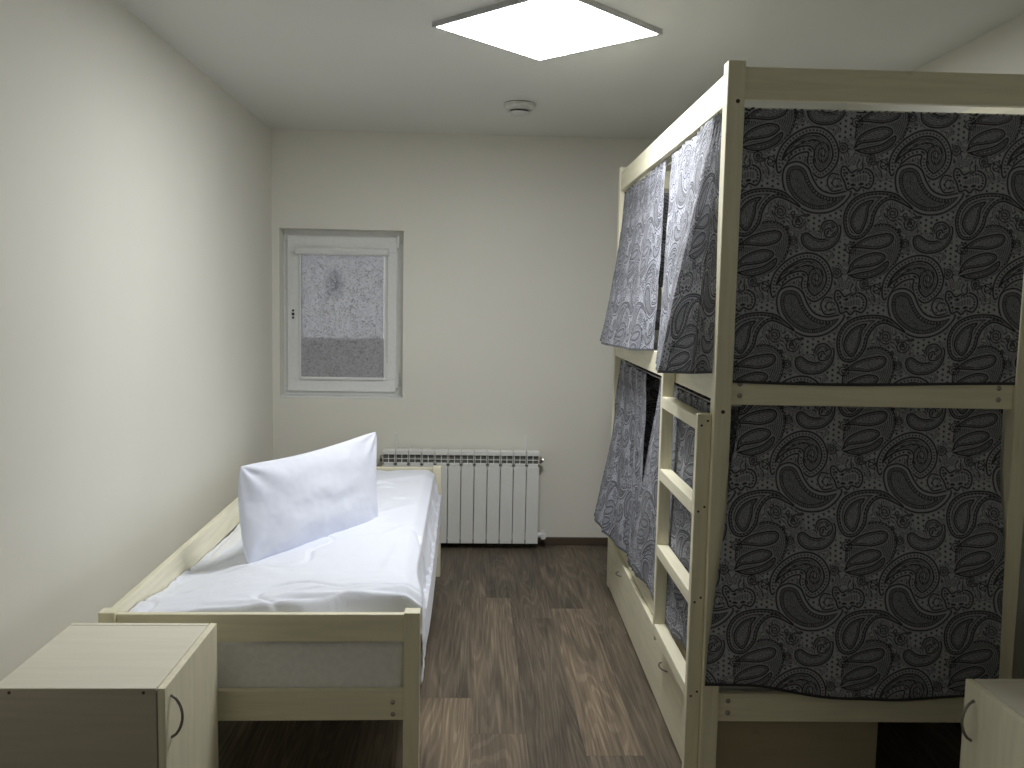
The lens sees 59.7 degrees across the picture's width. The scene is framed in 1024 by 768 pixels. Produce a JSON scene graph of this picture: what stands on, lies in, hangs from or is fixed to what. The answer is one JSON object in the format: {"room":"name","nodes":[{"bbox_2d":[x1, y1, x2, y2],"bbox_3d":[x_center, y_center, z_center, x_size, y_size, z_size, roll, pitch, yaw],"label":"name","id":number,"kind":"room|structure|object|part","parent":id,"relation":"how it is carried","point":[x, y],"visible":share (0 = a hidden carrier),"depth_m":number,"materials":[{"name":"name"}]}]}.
{"room":"dormitory","nodes":[
{"label":"dormitory","id":0,"kind":"room"},
{"bbox_2d":[0,0,272,680],"bbox_3d":[-1.392,0.010,2.538,0.120,2.508,5.763,1,5,-3],"label":"wall","id":1,"kind":"structure","parent":0,"point":[136,370],"depth_m":3.01,"materials":[{"name":"paint"}]},
{"bbox_2d":[271,129,742,536],"bbox_3d":[0.051,-0.257,5.622,3.265,2.508,0.300,1,5,-3],"label":"wall","id":2,"kind":"structure","parent":0,"point":[509,258],"depth_m":5.43,"materials":[{"name":"paint"}]},
{"bbox_2d":[280,229,403,398],"bbox_3d":[-1.038,-0.429,5.494,0.744,1.024,0.168,1,5,-3],"label":"window","id":3,"kind":"structure","parent":2,"relation":"in","point":[391,387],"depth_m":5.51,"materials":[{"name":"white plastic"}]},
{"bbox_3d":[-1.047,0.076,5.518,0.744,0.012,0.118,1,5,-3],"label":"sill","id":4,"kind":"part","parent":3,"relation":"part of","materials":[{"name":"white plastic"}]},
{"bbox_2d":[295,247,388,379],"bbox_3d":[-1.045,-0.430,5.489,0.566,0.812,0.036,1,5,-3],"label":"roller blind","id":5,"kind":"object","parent":3,"relation":"attached to","point":[355,264],"visible":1,"depth_m":5.50,"materials":[{"name":"grey fabric"}]},
{"bbox_3d":[-0.770,-0.458,5.506,0.004,0.660,0.006,1,5,-3],"label":"pull chain","id":6,"kind":"part","parent":5,"relation":"part of","materials":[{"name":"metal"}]},
{"bbox_2d":[380,434,545,543],"bbox_3d":[-0.294,0.644,5.482,1.028,0.655,0.117,1,5,-3],"label":"radiator","id":7,"kind":"object","parent":2,"relation":"attached to","point":[505,475],"visible":0.83,"depth_m":5.43,"materials":[{"name":"white metal"}]},
{"bbox_2d":[441,537,607,544],"bbox_3d":[0.034,0.982,5.582,3.025,0.050,0.014,1,5,-3],"label":"baseboard","id":8,"kind":"structure","parent":2,"relation":"attached to","point":[549,540],"depth_m":5.59,"materials":[{"name":"wood"}]},
{"bbox_2d":[117,0,1023,139],"bbox_3d":[0.201,-1.272,2.572,3.265,0.100,6.183,1,5,-3],"label":"ceiling","id":9,"kind":"structure","parent":0,"point":[334,65],"depth_m":3.57,"materials":[{"name":"paint"}]},
{"bbox_2d":[504,100,534,116],"bbox_3d":[0.037,-1.376,4.469,0.160,0.060,0.160,1,5,-3],"label":"smoke detector","id":10,"kind":"object","parent":9,"relation":"attached to","point":[517,108],"visible":1,"depth_m":4.42,"materials":[{"name":"white plastic"}]},
{"bbox_2d":[432,0,662,60],"bbox_3d":[0.129,-1.273,3.191,0.586,0.018,0.586,6,7,42],"label":"recessed light","id":11,"kind":"object","parent":9,"relation":"in","point":[539,30],"visible":1,"depth_m":3.15,"materials":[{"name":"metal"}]},
{"bbox_2d":[218,544,961,767],"bbox_3d":[0.155,1.325,2.705,3.225,0.080,5.913,1,5,-3],"label":"floor","id":12,"kind":"structure","parent":0,"point":[531,660],"depth_m":3.45,"materials":[{"name":"brown wood"}]},
{"bbox_2d":[0,623,217,767],"bbox_3d":[-1.020,0.995,2.339,0.434,0.600,0.428,1,5,-3],"label":"nightstand","id":13,"kind":"object","parent":12,"relation":"on","point":[96,695],"visible":1,"depth_m":2.14,"materials":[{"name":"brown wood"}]},
{"bbox_3d":[-1.038,1.016,2.135,0.381,0.598,0.018,1,5,-3],"label":"panel","id":14,"kind":"part","parent":13,"relation":"part of","materials":[{"name":"beige wood"}]},
{"bbox_3d":[-1.041,0.706,2.311,0.381,0.017,0.392,1,5,-3],"label":"panel","id":15,"kind":"part","parent":13,"relation":"part of","materials":[{"name":"beige wood"}]},
{"bbox_3d":[-0.808,0.801,2.151,0.032,0.112,0.007,1,5,-3],"label":"handle","id":16,"kind":"part","parent":13,"relation":"part of","materials":[{"name":"silver metal"}]},
{"bbox_3d":[-0.844,0.983,2.346,0.018,0.570,0.428,1,5,-3],"label":"door","id":17,"kind":"part","parent":13,"relation":"part of","materials":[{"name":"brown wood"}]},
{"bbox_2d":[98,465,441,767],"bbox_3d":[-0.792,0.857,3.753,0.920,0.615,2.311,1,5,-3],"label":"bed","id":18,"kind":"object","parent":12,"relation":"on","point":[341,703],"visible":0.34,"depth_m":2.62,"materials":[{"name":"beige wood"}]},
{"bbox_3d":[-1.170,0.959,2.605,0.047,0.615,0.047,1,5,-3],"label":"post","id":19,"kind":"part","parent":18,"relation":"part of","materials":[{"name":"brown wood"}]},
{"bbox_3d":[-1.226,0.606,3.706,0.022,0.107,2.217,1,5,-3],"label":"rail","id":20,"kind":"part","parent":18,"relation":"part of","materials":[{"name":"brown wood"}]},
{"bbox_3d":[-0.729,0.709,2.603,0.826,0.083,0.022,1,5,-3],"label":"rail","id":21,"kind":"part","parent":18,"relation":"part of","materials":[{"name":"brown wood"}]},
{"bbox_2d":[196,527,403,687],"bbox_3d":[-0.784,0.731,3.730,0.820,0.166,2.214,1,5,-3],"label":"mattress","id":22,"kind":"object","parent":18,"relation":"on","point":[239,664],"visible":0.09,"depth_m":2.64,"materials":[{"name":"white fabric"}]},
{"bbox_2d":[129,470,441,683],"bbox_3d":[-0.767,0.695,3.721,0.898,0.371,2.243,1,5,-3],"label":"sheet","id":23,"kind":"object","parent":22,"relation":"on","point":[387,562],"visible":0.64,"depth_m":3.01,"materials":[{"name":"white fabric"}]},
{"bbox_2d":[238,432,377,563],"bbox_3d":[-0.764,0.425,3.460,0.203,0.406,0.679,6,7,40],"label":"pillow","id":24,"kind":"object","parent":23,"relation":"on","point":[285,504],"visible":0.91,"depth_m":3.34,"materials":[{"name":"white fabric"}]},
{"bbox_3d":[-0.734,0.943,2.625,0.826,0.093,0.022,1,5,-3],"label":"rail","id":25,"kind":"part","parent":18,"relation":"part of","materials":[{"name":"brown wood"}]},
{"bbox_3d":[-0.845,0.491,4.853,0.826,0.083,0.022,1,5,-3],"label":"rail","id":26,"kind":"part","parent":18,"relation":"part of","materials":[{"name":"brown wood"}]},
{"bbox_3d":[-0.299,0.972,2.651,0.047,0.615,0.047,1,5,-3],"label":"post","id":27,"kind":"part","parent":18,"relation":"part of","materials":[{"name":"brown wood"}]},
{"bbox_3d":[-0.415,0.754,4.901,0.047,0.615,0.047,1,5,-3],"label":"post","id":28,"kind":"part","parent":18,"relation":"part of","materials":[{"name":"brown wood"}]},
{"bbox_2d":[607,60,1023,767],"bbox_3d":[1.016,0.092,3.695,0.993,2.218,2.119,1,5,-2],"label":"bunk bed","id":29,"kind":"object","parent":12,"relation":"on","point":[708,726],"visible":0.56,"depth_m":2.70,"materials":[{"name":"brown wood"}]},
{"bbox_3d":[0.561,-0.014,4.712,0.051,2.218,0.051,1,5,-2],"label":"post","id":30,"kind":"part","parent":29,"relation":"part of","materials":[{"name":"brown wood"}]},
{"bbox_2d":[594,360,646,576],"bbox_3d":[0.507,0.353,4.237,0.138,0.876,0.946,1,5,-2],"label":"curtain","id":31,"kind":"object","parent":29,"relation":"hanging from","point":[615,513],"visible":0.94,"depth_m":4.28,"materials":[{"name":"fabric"}]},
{"bbox_3d":[0.539,1.001,4.274,0.019,0.256,1.002,1,5,-2],"label":"drawer","id":32,"kind":"part","parent":29,"relation":"part of","materials":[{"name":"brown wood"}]},
{"bbox_2d":[600,161,665,350],"bbox_3d":[0.523,-0.553,4.086,0.137,0.769,1.075,1,5,-2],"label":"curtain","id":33,"kind":"object","parent":29,"relation":"hanging from","point":[630,318],"visible":1,"depth_m":3.90,"materials":[{"name":"fabric"}]},
{"bbox_3d":[0.580,0.887,3.760,0.024,0.089,2.017,1,5,-2],"label":"rail","id":34,"kind":"part","parent":29,"relation":"part of","materials":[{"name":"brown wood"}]},
{"bbox_3d":[0.606,-0.373,3.895,0.022,0.090,1.507,1,5,-2],"label":"guard rail","id":35,"kind":"part","parent":29,"relation":"part of","materials":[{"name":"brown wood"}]},
{"bbox_3d":[0.567,1.098,3.272,0.019,0.256,1.002,1,5,-2],"label":"drawer","id":36,"kind":"part","parent":29,"relation":"part of","materials":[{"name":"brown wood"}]},
{"bbox_3d":[0.583,-0.096,3.666,0.024,0.089,2.017,1,5,-2],"label":"rail","id":37,"kind":"part","parent":29,"relation":"part of","materials":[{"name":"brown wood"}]},
{"bbox_2d":[627,380,709,649],"bbox_3d":[0.576,0.434,3.353,0.042,0.866,1.286,1,5,-3],"label":"curtain","id":38,"kind":"object","parent":29,"relation":"hanging from","point":[641,559],"visible":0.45,"depth_m":3.21,"materials":[{"name":"fabric"}]},
{"bbox_3d":[0.600,-0.946,3.584,0.024,0.094,2.017,1,5,-2],"label":"rail","id":39,"kind":"part","parent":29,"relation":"part of","materials":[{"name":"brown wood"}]},
{"bbox_2d":[625,360,740,498],"bbox_3d":[1.005,0.292,4.722,0.840,0.825,0.006,1,5,-2],"label":"curtain","id":40,"kind":"object","parent":29,"relation":"hanging from","point":[652,383],"visible":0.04,"depth_m":4.70,"materials":[{"name":"fabric"}]},
{"bbox_3d":[1.030,-1.052,4.624,0.848,0.091,0.024,1,5,-2],"label":"rail","id":41,"kind":"part","parent":29,"relation":"part of","materials":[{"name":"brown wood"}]},
{"bbox_2d":[656,113,721,373],"bbox_3d":[0.530,-0.448,3.013,0.168,0.774,0.834,1,5,-2],"label":"curtain","id":42,"kind":"object","parent":29,"relation":"hanging from","point":[687,318],"visible":0.99,"depth_m":2.68,"materials":[{"name":"fabric"}]},
{"bbox_2d":[653,330,734,361],"bbox_3d":[1.048,-0.133,3.679,0.848,0.100,1.988,1,5,-2],"label":"mattress","id":43,"kind":"object","parent":29,"relation":"on","point":[656,337],"visible":0.02,"depth_m":3.87,"materials":[{"name":"grey fabric"}]},
{"bbox_2d":[655,193,740,329],"bbox_3d":[1.022,-0.586,4.638,0.840,0.790,0.006,1,5,-2],"label":"curtain","id":44,"kind":"object","parent":29,"relation":"hanging from","point":[666,195],"visible":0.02,"depth_m":4.62,"materials":[{"name":"fabric"}]},
{"bbox_3d":[0.617,0.184,2.655,0.051,2.218,0.051,1,5,-2],"label":"post","id":45,"kind":"part","parent":29,"relation":"part of","materials":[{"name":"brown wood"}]},
{"bbox_2d":[719,686,777,690],"bbox_3d":[1.029,0.817,3.771,0.848,0.130,1.988,1,5,-2],"label":"mattress","id":46,"kind":"object","parent":29,"relation":"on","point":[721,688],"visible":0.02,"depth_m":2.78,"materials":[{"name":"grey fabric"}]},
{"bbox_3d":[1.050,0.994,2.745,0.848,0.089,0.024,1,5,-2],"label":"rail","id":47,"kind":"part","parent":29,"relation":"part of","materials":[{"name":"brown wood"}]},
{"bbox_2d":[705,405,1004,700],"bbox_3d":[1.034,0.504,2.681,0.895,0.907,0.070,1,5,-2],"label":"curtain","id":48,"kind":"object","parent":29,"relation":"hanging from","point":[862,556],"visible":1,"depth_m":2.67,"materials":[{"name":"fabric"}]},
{"bbox_3d":[1.069,0.023,2.652,0.848,0.089,0.024,1,5,-2],"label":"rail","id":49,"kind":"part","parent":29,"relation":"part of","materials":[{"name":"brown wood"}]},
{"bbox_2d":[733,107,1023,385],"bbox_3d":[1.077,-0.388,2.593,0.844,0.795,0.008,1,5,-2],"label":"curtain","id":50,"kind":"object","parent":29,"relation":"hanging from","point":[878,248],"visible":1,"depth_m":2.59,"materials":[{"name":"fabric"}]},
{"bbox_3d":[1.086,-0.854,2.568,0.848,0.091,0.024,1,5,-2],"label":"rail","id":51,"kind":"part","parent":29,"relation":"part of","materials":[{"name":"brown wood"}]},
{"bbox_3d":[1.516,-0.930,3.611,0.024,0.094,2.017,1,5,-2],"label":"rail","id":52,"kind":"part","parent":29,"relation":"part of","materials":[{"name":"white wood"}]},
{"bbox_3d":[1.515,0.199,2.680,0.051,2.218,0.051,1,5,-2],"label":"post","id":53,"kind":"part","parent":29,"relation":"part of","materials":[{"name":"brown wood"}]},
{"bbox_2d":[960,679,1023,767],"bbox_3d":[1.335,1.067,2.077,0.434,0.600,0.428,1,5,-3],"label":"nightstand","id":54,"kind":"object","parent":12,"relation":"on","point":[992,717],"visible":1,"depth_m":2.16,"materials":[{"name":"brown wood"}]},
{"bbox_3d":[1.131,0.837,2.216,0.032,0.110,0.007,1,5,-3],"label":"handle","id":55,"kind":"part","parent":54,"relation":"part of","materials":[{"name":"silver metal"}]},
{"bbox_3d":[1.367,0.778,2.051,0.381,0.017,0.392,1,5,-3],"label":"panel","id":56,"kind":"part","parent":54,"relation":"part of","materials":[{"name":"beige wood"}]},
{"bbox_2d":[838,14,1023,678],"bbox_3d":[1.750,0.059,2.676,0.120,2.508,5.763,1,5,-3],"label":"wall","id":57,"kind":"structure","parent":0,"point":[1000,50],"depth_m":3.12,"materials":[{"name":"paint"}]},
{"bbox_2d":[953,723,961,730],"bbox_3d":[1.659,1.281,2.790,0.014,0.050,5.735,1,5,-3],"label":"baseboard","id":58,"kind":"structure","parent":57,"relation":"attached to","point":[958,725],"depth_m":3.26,"materials":[{"name":"brown wood"}]},
{"label":"outside","id":59,"kind":"structure","parent":0,"visible":0},
{"bbox_2d":[303,338,383,375],"bbox_3d":[-1.008,0.512,6.807,3.800,1.710,0.200,1,5,-3],"label":"wall","id":60,"kind":"structure","parent":59,"point":[317,338],"depth_m":6.63,"materials":[{"name":"white paint"}]}
]}

